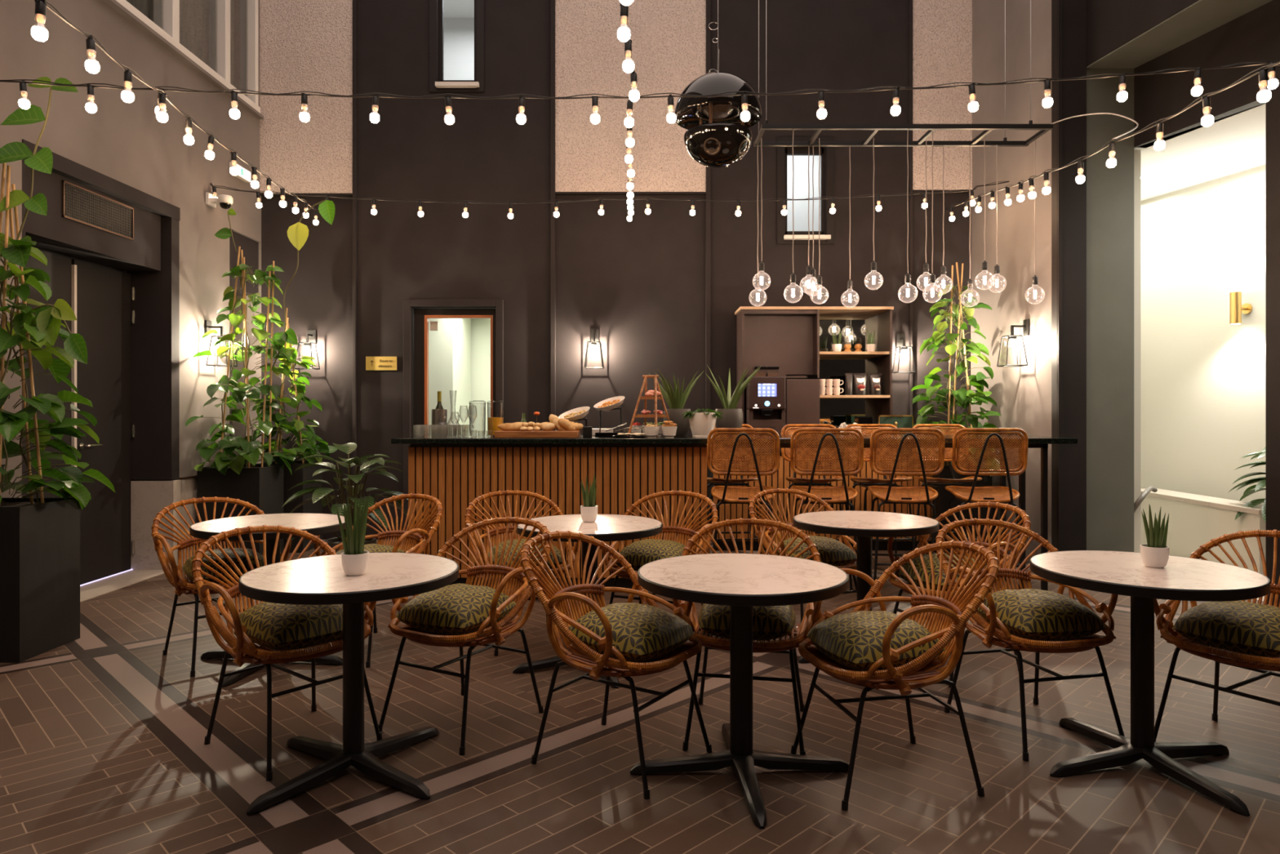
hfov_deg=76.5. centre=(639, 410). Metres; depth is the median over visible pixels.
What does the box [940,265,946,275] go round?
socket
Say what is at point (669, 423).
cookies
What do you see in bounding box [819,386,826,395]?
mug
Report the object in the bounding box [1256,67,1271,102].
bulb
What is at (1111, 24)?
wall
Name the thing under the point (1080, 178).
bulb
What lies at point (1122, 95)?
bulb
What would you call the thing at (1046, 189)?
bulb
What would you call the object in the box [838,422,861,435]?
linen napkin
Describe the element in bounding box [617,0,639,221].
string
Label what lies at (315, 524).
round table
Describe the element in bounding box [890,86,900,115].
bulb
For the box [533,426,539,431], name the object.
bread slice
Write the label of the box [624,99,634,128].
bulb
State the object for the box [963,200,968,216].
bulb
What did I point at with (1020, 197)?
bulb
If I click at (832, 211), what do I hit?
bulb
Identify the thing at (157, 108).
bulb
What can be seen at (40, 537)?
climbing plant
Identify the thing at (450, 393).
glass carafe
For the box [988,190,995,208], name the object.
bulb
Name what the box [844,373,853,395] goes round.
coffee bag
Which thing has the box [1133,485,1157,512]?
handrail
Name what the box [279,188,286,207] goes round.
bulb
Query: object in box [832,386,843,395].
mug
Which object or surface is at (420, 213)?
bulb socket
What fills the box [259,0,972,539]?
wall
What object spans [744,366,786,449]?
coffee machine
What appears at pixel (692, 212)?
bulb
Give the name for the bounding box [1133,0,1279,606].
wall
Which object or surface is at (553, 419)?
bread roll
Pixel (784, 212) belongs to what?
bulb
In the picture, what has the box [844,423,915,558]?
bar stool
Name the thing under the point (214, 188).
bulb socket
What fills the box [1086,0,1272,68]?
ceiling
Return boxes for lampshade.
[683,122,752,168]
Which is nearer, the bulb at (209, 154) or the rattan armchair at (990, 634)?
the rattan armchair at (990, 634)
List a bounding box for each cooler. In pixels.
[431,408,447,436]
[785,374,819,449]
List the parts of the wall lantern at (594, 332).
lantern frame, bracket arm, wall plate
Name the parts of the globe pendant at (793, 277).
cord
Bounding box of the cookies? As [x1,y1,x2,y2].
[662,420,676,426]
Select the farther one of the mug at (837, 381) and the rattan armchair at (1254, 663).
the mug at (837, 381)
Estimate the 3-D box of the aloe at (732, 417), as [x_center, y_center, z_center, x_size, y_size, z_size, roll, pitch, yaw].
[0.717,-0.079,6.665,0.383,0.586,0.597,0,0,42]
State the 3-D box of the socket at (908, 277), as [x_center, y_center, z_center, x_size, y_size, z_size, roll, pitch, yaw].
[2.093,-1.032,6.350,0.046,0.078,0.045,0,0,0]
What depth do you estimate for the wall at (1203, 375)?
7.97 m
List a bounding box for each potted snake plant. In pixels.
[335,493,369,576]
[580,472,597,522]
[831,330,841,351]
[866,328,875,351]
[1139,504,1169,568]
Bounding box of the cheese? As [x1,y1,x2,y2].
[617,432,645,435]
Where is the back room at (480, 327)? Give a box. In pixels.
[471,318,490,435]
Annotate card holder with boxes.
[582,426,591,437]
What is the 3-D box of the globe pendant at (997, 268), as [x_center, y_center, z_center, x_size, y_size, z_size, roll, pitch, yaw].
[2.952,-1.581,6.720,0.147,1.221,0.147,0,0,0]
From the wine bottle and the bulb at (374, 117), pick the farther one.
the wine bottle
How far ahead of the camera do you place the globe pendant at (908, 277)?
6.35 m
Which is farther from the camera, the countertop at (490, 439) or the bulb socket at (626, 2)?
the countertop at (490, 439)
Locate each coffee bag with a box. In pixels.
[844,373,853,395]
[853,373,866,395]
[869,373,882,395]
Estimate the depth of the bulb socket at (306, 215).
7.59 m
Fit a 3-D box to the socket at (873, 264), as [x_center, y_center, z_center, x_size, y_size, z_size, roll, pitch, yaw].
[1.884,-1.164,6.550,0.046,0.078,0.045,0,0,0]
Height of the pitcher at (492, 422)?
0.293 m
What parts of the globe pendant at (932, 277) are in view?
cord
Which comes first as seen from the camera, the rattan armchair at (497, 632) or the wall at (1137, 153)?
the rattan armchair at (497, 632)
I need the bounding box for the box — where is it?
[878,414,913,449]
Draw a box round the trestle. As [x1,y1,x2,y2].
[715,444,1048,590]
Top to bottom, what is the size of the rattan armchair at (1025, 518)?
0.866 m
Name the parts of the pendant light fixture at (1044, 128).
rail, rail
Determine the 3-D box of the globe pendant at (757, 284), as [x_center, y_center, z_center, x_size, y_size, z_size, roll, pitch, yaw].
[0.974,-1.525,6.720,0.147,1.335,0.147,0,0,0]
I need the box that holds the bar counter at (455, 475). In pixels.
[408,444,706,587]
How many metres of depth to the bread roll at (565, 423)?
6.33 m
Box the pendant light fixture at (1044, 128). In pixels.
[754,0,1138,146]
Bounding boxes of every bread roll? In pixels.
[539,422,555,431]
[548,413,566,431]
[557,417,575,431]
[569,421,583,430]
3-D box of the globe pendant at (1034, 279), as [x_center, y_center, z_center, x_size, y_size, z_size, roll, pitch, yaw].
[3.209,-1.526,6.600,0.147,1.332,0.147,0,0,0]
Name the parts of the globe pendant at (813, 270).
cord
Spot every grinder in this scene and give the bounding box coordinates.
[844,337,851,351]
[854,338,862,351]
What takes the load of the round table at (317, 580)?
on the floor
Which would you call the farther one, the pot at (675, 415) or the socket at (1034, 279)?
the pot at (675, 415)
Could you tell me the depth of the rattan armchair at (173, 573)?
4.58 m
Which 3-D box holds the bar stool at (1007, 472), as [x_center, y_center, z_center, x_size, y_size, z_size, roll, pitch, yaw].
[2.530,0.754,5.987,0.515,1.254,0.561,0,0,8]
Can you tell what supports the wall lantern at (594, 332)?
attached to the wall at (640, 282)
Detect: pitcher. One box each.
[469,400,485,436]
[487,400,504,435]
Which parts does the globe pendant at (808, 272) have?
cord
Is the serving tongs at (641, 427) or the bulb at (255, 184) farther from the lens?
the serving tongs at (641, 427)
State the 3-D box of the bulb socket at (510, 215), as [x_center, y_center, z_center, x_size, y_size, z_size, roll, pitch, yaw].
[-1.214,-1.870,7.626,0.052,0.151,0.052,0,0,0]
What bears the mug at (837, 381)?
on the mug at (837, 389)
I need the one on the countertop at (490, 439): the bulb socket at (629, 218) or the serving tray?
the serving tray
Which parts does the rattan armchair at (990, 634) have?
leg, armrest, leg, hoop frame, leg, seat, armrest, leg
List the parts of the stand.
ladder leg, ladder leg, ladder leg, ladder leg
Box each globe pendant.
[748,144,766,306]
[752,137,770,290]
[783,129,802,302]
[800,146,817,293]
[804,146,822,296]
[809,137,828,304]
[840,146,858,307]
[864,137,883,289]
[897,128,917,302]
[916,140,935,291]
[922,131,942,302]
[933,146,952,293]
[960,145,979,306]
[974,135,994,289]
[986,144,1006,293]
[1025,140,1044,304]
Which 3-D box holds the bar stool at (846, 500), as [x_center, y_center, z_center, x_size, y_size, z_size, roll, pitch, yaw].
[1.357,0.754,5.987,0.515,1.254,0.561,0,0,6]
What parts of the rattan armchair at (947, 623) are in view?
leg, armrest, leg, seat, hoop frame, leg, armrest, leg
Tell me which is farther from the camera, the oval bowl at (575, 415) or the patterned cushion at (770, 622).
the oval bowl at (575, 415)
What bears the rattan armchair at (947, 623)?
on the floor
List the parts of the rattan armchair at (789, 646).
armrest, leg, leg, seat, hoop frame, leg, leg, armrest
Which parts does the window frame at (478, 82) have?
sill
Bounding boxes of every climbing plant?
[0,76,115,662]
[185,199,335,555]
[244,307,337,552]
[911,262,1000,554]
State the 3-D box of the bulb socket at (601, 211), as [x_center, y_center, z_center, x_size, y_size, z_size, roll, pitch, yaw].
[-0.364,-1.906,7.624,0.052,0.151,0.052,0,0,0]
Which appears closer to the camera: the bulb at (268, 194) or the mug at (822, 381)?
the bulb at (268, 194)
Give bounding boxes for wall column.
[1051,0,1086,551]
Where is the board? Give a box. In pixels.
[494,430,580,437]
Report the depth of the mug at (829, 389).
8.25 m
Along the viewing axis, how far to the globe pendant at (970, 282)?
6.74 m
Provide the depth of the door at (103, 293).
6.66 m
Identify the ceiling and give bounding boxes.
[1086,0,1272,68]
[1133,103,1265,200]
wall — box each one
[0,0,261,569]
[25,164,160,271]
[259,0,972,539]
[428,318,471,435]
[970,0,1051,562]
[1086,0,1198,66]
[1086,68,1133,551]
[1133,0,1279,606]
[1133,150,1141,552]
[1141,164,1265,504]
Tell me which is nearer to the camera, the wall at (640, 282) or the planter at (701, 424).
the planter at (701, 424)
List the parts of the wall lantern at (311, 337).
lantern frame, bracket arm, wall plate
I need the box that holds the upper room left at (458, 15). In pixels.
[443,0,474,79]
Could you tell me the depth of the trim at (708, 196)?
8.62 m
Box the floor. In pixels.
[0,539,1279,853]
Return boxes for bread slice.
[520,426,527,431]
[521,422,528,426]
[526,426,533,431]
[527,421,534,426]
[533,422,540,426]
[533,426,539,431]
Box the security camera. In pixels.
[205,192,233,208]
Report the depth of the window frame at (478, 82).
8.65 m
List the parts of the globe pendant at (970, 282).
cord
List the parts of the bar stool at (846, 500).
leg, leg, seat panel, seat frame, backrest panel, backrest frame, leg, leg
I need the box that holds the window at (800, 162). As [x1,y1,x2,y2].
[786,155,820,231]
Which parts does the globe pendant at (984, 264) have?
cord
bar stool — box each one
[706,423,761,554]
[706,427,779,553]
[781,423,844,544]
[790,427,863,590]
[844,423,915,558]
[867,427,944,597]
[911,423,984,553]
[944,427,1028,589]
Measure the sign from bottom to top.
0.146 m
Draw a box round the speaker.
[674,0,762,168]
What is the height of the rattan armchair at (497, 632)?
0.866 m
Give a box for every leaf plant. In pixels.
[282,442,408,551]
[1228,447,1265,521]
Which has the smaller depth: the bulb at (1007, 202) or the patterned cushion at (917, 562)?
the patterned cushion at (917, 562)
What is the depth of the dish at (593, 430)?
6.72 m
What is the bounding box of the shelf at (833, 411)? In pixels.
[819,315,876,435]
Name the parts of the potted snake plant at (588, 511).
pot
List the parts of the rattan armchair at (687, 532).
leg, armrest, seat, armrest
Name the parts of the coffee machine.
hopper lid, dispenser spout, hopper lid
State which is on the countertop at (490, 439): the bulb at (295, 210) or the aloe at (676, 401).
the aloe at (676, 401)
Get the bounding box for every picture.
[857,384,865,388]
[873,384,880,388]
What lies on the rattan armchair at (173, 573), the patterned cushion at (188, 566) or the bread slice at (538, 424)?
the patterned cushion at (188, 566)
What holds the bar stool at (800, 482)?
on the floor
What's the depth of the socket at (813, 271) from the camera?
6.73 m
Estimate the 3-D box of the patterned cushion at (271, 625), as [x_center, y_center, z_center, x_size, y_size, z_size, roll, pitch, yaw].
[-1.413,0.870,3.358,0.412,0.181,0.413,0,0,44]
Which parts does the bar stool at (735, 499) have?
leg, leg, seat panel, seat frame, backrest frame, backrest panel, leg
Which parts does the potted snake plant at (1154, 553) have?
pot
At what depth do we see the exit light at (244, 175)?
8.15 m
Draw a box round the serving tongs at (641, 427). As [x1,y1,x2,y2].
[623,426,644,431]
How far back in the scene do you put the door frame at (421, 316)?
8.73 m
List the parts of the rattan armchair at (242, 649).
leg, armrest, leg, hoop frame, seat, leg, armrest, leg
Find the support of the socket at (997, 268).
attached to the globe pendant at (997, 268)
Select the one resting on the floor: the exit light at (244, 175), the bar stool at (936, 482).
the bar stool at (936, 482)
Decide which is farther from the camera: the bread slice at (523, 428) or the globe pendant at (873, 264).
the globe pendant at (873, 264)
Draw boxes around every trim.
[178,475,196,479]
[259,193,352,196]
[352,0,356,505]
[403,299,503,540]
[550,0,555,430]
[555,191,706,195]
[705,0,711,535]
[908,0,912,414]
[912,190,968,193]
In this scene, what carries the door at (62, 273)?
in the wall at (124, 142)
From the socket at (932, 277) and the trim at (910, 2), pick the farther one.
the trim at (910, 2)
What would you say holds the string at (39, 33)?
attached to the wall at (640, 282)
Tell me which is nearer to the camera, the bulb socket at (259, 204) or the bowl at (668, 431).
the bowl at (668, 431)
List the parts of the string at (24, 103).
cord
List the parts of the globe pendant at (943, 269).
cord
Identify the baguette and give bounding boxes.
[497,422,534,431]
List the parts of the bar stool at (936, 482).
leg, leg, backrest panel, backrest frame, seat panel, seat frame, leg, leg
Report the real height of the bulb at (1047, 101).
0.150 m
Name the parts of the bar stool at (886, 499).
leg, leg, seat frame, seat panel, backrest panel, backrest frame, leg, leg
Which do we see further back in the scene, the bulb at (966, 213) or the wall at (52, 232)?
the bulb at (966, 213)
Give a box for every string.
[0,60,1279,124]
[31,0,318,225]
[209,181,1008,218]
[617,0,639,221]
[945,61,1279,221]
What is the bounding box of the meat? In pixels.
[641,409,662,414]
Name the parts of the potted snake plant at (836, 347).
pot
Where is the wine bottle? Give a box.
[435,391,443,408]
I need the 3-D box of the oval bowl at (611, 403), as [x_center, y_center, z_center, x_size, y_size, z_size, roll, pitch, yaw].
[-0.254,0.048,6.708,0.258,0.331,0.207,0,0,0]
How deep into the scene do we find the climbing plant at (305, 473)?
8.02 m
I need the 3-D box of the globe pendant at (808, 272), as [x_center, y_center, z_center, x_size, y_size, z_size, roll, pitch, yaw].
[1.402,-1.580,6.750,0.147,1.225,0.147,0,0,0]
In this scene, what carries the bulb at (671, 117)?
attached to the string at (24, 103)
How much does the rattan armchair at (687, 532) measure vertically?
0.866 m
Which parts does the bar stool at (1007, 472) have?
leg, leg, seat panel, seat frame, backrest panel, backrest frame, leg, leg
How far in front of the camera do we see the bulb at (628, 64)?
3.58 m
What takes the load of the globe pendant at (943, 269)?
hanging from the pendant light fixture at (1044, 128)
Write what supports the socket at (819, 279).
attached to the globe pendant at (819, 279)
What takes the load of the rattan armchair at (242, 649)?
on the floor
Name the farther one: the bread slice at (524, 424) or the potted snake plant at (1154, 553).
the bread slice at (524, 424)
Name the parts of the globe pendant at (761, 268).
cord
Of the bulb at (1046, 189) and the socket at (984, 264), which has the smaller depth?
the bulb at (1046, 189)
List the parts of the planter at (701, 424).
pot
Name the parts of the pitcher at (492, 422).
lid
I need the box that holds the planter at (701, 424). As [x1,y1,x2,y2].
[681,408,723,437]
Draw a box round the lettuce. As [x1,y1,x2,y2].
[653,422,663,425]
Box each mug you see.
[819,378,826,386]
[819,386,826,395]
[825,378,834,386]
[825,386,834,395]
[832,378,843,386]
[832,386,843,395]
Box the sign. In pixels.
[365,356,396,370]
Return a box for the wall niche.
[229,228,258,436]
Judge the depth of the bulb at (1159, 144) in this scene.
4.34 m
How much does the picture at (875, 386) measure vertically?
0.050 m
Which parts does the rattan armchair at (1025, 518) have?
leg, armrest, seat, leg, hoop frame, armrest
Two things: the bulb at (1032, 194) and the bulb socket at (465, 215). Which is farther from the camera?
the bulb socket at (465, 215)
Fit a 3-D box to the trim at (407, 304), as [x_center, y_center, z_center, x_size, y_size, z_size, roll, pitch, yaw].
[-1.985,0.102,8.655,1.060,2.555,0.070,0,0,0]
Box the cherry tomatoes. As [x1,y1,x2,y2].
[632,422,641,425]
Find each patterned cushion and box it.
[182,547,263,583]
[239,601,342,649]
[335,543,405,554]
[395,582,515,635]
[488,538,562,570]
[568,602,694,662]
[615,538,691,570]
[697,603,795,640]
[773,535,857,566]
[806,610,946,671]
[894,553,986,591]
[976,588,1106,640]
[1171,600,1279,657]
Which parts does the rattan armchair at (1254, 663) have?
leg, armrest, leg, seat, hoop frame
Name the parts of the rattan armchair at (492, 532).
armrest, leg, hoop frame, seat, armrest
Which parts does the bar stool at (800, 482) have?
leg, backrest frame, backrest panel, seat frame, leg, leg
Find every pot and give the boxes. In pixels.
[663,408,690,435]
[715,408,742,435]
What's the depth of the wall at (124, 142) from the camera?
7.00 m
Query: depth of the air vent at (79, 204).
6.12 m
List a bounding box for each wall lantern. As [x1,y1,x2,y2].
[204,320,237,366]
[293,329,319,369]
[584,328,604,368]
[892,333,916,373]
[996,319,1030,366]
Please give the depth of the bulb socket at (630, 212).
7.59 m
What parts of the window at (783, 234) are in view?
sill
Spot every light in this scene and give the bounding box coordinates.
[80,568,133,586]
[229,161,250,182]
[1141,174,1151,178]
[1229,291,1252,324]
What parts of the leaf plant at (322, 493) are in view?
pot, stem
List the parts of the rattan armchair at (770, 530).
armrest, leg, hoop frame, armrest, leg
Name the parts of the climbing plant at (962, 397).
stem, planter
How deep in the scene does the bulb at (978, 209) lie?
7.34 m
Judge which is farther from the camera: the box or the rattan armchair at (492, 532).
the box
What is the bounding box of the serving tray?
[595,431,635,436]
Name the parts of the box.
lid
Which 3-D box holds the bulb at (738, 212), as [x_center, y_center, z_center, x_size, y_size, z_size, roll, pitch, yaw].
[0.922,-1.894,7.623,0.052,0.150,0.052,0,0,0]
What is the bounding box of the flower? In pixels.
[533,411,539,422]
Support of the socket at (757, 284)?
attached to the globe pendant at (757, 284)
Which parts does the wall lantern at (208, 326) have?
wall plate, bracket arm, lantern frame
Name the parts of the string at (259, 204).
cord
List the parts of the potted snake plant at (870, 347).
pot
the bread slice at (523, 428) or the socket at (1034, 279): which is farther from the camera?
the socket at (1034, 279)
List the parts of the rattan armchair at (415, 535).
armrest, leg, leg, hoop frame, armrest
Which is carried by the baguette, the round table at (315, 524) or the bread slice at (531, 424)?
the bread slice at (531, 424)
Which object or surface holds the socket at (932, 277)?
attached to the globe pendant at (932, 277)
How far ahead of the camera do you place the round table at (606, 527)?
4.31 m
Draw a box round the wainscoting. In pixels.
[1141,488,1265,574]
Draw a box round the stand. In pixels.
[626,374,670,437]
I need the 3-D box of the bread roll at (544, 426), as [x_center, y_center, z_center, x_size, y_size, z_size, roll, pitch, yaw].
[-0.729,0.131,6.364,0.134,0.068,0.074,0,0,13]
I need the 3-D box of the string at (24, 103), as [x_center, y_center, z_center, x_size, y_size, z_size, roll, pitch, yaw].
[0.380,-1.718,4.401,8.801,0.343,0.068,0,0,0]
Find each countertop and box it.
[391,435,1077,444]
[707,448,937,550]
[713,448,937,453]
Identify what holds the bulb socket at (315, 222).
attached to the string at (39, 33)
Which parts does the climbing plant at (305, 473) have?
planter, stem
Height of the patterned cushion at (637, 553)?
0.182 m
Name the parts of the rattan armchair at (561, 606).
leg, armrest, leg, hoop frame, leg, seat, armrest, leg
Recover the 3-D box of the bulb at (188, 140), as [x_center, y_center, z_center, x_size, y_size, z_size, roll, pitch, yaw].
[-2.524,-1.558,4.546,0.052,0.150,0.052,0,0,0]
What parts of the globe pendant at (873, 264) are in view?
cord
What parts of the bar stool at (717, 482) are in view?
leg, leg, backrest panel, backrest frame, seat frame, leg, leg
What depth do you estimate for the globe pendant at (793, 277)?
6.35 m
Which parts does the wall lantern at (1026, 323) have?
lantern frame, bracket arm, wall plate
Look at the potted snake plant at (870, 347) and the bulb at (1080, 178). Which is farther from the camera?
the potted snake plant at (870, 347)
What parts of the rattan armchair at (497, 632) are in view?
leg, armrest, seat, leg, hoop frame, leg, armrest, leg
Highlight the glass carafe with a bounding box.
[445,393,461,436]
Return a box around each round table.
[189,512,345,687]
[238,551,458,815]
[512,513,662,688]
[630,552,848,828]
[792,510,939,662]
[1030,550,1271,816]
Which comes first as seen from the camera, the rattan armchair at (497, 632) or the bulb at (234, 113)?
the rattan armchair at (497, 632)
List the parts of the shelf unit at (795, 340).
panel, panel, panel, shelf, shelf, panel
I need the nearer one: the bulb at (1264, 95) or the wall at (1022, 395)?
the bulb at (1264, 95)
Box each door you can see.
[25,249,133,586]
[71,258,134,584]
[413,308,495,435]
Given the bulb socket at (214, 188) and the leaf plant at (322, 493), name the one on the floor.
the leaf plant at (322, 493)
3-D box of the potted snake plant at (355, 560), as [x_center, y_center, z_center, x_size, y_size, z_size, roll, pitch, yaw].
[-1.073,0.466,3.034,0.119,0.297,0.105,0,0,-17]
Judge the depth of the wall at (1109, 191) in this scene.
6.89 m
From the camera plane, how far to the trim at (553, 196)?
8.62 m
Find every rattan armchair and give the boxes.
[151,496,291,676]
[191,524,382,780]
[314,493,443,667]
[377,516,552,755]
[464,489,577,656]
[520,530,711,799]
[602,490,718,605]
[672,517,822,755]
[748,488,857,622]
[791,540,999,810]
[887,501,1031,687]
[935,517,1124,760]
[1154,528,1279,742]
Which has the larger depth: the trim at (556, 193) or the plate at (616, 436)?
the trim at (556, 193)
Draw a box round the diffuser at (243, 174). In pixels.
[236,164,250,182]
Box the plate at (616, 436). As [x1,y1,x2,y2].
[613,435,647,437]
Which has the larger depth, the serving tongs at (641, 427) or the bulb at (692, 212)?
the bulb at (692, 212)
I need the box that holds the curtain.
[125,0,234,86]
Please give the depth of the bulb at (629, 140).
4.79 m
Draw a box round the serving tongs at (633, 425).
[614,425,635,431]
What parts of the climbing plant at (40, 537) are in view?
stem, planter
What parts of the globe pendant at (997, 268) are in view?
cord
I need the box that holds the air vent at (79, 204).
[62,180,133,239]
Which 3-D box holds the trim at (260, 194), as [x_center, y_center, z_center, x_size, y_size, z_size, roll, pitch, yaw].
[-3.545,-2.290,8.649,0.990,0.020,0.042,0,0,0]
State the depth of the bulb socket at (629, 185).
5.99 m
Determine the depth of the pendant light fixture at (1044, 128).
6.35 m
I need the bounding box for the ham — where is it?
[644,390,660,395]
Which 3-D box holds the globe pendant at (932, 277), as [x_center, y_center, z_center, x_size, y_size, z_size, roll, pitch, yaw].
[2.304,-1.518,6.400,0.147,1.348,0.147,0,0,0]
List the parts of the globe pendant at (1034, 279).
cord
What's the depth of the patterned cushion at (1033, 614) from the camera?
3.32 m
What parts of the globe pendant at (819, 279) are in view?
cord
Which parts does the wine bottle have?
bottle glass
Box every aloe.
[653,368,703,435]
[705,364,760,435]
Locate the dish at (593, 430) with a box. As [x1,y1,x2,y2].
[591,428,613,435]
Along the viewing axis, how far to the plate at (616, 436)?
6.29 m
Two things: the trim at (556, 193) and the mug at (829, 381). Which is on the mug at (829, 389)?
the mug at (829, 381)
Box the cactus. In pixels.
[520,413,526,422]
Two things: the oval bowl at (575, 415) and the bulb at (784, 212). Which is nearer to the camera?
the oval bowl at (575, 415)
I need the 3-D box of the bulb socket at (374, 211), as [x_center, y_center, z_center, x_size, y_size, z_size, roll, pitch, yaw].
[-2.494,-1.905,7.617,0.052,0.150,0.052,0,0,0]
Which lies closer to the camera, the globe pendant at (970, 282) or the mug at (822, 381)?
the globe pendant at (970, 282)
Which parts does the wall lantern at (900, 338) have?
wall plate, bracket arm, lantern frame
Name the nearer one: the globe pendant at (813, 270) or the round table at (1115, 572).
the round table at (1115, 572)
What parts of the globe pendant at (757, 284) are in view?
cord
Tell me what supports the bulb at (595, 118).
attached to the string at (24, 103)
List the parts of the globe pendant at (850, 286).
cord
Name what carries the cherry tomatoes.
in the bowl at (639, 430)
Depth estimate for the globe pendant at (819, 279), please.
6.55 m
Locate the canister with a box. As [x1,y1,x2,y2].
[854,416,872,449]
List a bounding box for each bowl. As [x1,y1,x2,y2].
[558,406,590,426]
[593,395,624,431]
[631,425,642,432]
[644,426,659,437]
[657,425,662,435]
[661,426,677,437]
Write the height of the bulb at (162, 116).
0.150 m
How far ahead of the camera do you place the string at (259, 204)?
7.62 m
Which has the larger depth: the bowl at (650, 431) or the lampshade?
the bowl at (650, 431)
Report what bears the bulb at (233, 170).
attached to the string at (39, 33)
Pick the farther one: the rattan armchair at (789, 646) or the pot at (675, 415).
the pot at (675, 415)
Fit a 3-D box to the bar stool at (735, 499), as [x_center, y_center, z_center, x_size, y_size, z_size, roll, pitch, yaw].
[0.761,0.754,5.987,0.515,1.254,0.561,0,0,7]
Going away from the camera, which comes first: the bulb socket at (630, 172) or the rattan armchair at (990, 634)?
the rattan armchair at (990, 634)
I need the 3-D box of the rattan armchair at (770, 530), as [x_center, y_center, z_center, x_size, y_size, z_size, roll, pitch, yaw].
[1.040,0.949,5.069,0.680,0.866,0.707,0,0,-22]
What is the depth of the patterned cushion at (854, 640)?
2.96 m
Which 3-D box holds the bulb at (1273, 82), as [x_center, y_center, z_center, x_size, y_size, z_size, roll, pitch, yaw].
[3.422,-1.811,4.396,0.052,0.151,0.052,0,0,0]
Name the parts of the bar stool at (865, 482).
leg, leg, backrest panel, backrest frame, seat panel, seat frame, leg, leg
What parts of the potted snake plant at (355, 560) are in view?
pot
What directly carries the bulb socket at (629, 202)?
attached to the string at (624, 32)
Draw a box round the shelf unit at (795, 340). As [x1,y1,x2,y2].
[734,306,893,435]
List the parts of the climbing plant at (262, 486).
planter, stem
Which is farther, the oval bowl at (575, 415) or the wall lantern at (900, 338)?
the wall lantern at (900, 338)
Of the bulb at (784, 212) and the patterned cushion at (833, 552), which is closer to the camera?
the patterned cushion at (833, 552)
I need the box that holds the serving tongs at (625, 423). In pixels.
[605,422,626,431]
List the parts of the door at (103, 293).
handle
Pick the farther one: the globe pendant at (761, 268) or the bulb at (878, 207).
the bulb at (878, 207)
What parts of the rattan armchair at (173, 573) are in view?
leg, armrest, leg, seat, hoop frame, armrest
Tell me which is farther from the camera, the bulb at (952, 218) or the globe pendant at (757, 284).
the bulb at (952, 218)
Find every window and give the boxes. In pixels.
[102,0,263,119]
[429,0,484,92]
[777,137,834,244]
[786,155,820,231]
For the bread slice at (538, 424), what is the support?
on the board
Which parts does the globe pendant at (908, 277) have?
cord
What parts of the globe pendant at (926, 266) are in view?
cord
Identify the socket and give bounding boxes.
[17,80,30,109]
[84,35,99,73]
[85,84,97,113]
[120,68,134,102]
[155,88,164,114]
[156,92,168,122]
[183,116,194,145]
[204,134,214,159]
[212,186,217,197]
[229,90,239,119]
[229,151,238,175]
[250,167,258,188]
[256,191,262,208]
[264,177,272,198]
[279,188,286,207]
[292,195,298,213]
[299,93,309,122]
[302,201,308,217]
[312,209,318,225]
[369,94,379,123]
[371,198,377,214]
[417,200,423,217]
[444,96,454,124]
[462,201,468,217]
[507,202,513,218]
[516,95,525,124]
[553,200,559,217]
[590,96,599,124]
[598,198,604,214]
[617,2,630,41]
[619,0,633,5]
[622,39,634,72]
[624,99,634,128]
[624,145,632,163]
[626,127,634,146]
[626,161,634,177]
[626,177,633,190]
[626,179,633,198]
[626,189,633,204]
[626,209,631,221]
[627,198,633,210]
[628,209,633,215]
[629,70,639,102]
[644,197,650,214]
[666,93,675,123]
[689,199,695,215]
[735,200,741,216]
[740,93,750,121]
[755,278,760,288]
[758,261,764,271]
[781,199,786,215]
[790,272,795,283]
[805,265,811,275]
[810,267,816,277]
[816,275,822,284]
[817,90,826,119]
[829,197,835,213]
[847,279,853,288]
[871,260,876,271]
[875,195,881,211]
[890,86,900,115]
[904,272,911,283]
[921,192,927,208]
[923,262,928,272]
[929,273,935,283]
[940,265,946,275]
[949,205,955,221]
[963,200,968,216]
[967,279,973,288]
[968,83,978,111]
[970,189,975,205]
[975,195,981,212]
[982,260,987,271]
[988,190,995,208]
[993,264,999,274]
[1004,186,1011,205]
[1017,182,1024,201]
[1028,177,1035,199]
[1031,275,1038,285]
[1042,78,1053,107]
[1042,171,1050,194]
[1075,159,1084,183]
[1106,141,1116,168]
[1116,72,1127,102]
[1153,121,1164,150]
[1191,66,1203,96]
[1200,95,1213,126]
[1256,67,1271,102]
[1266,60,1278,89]

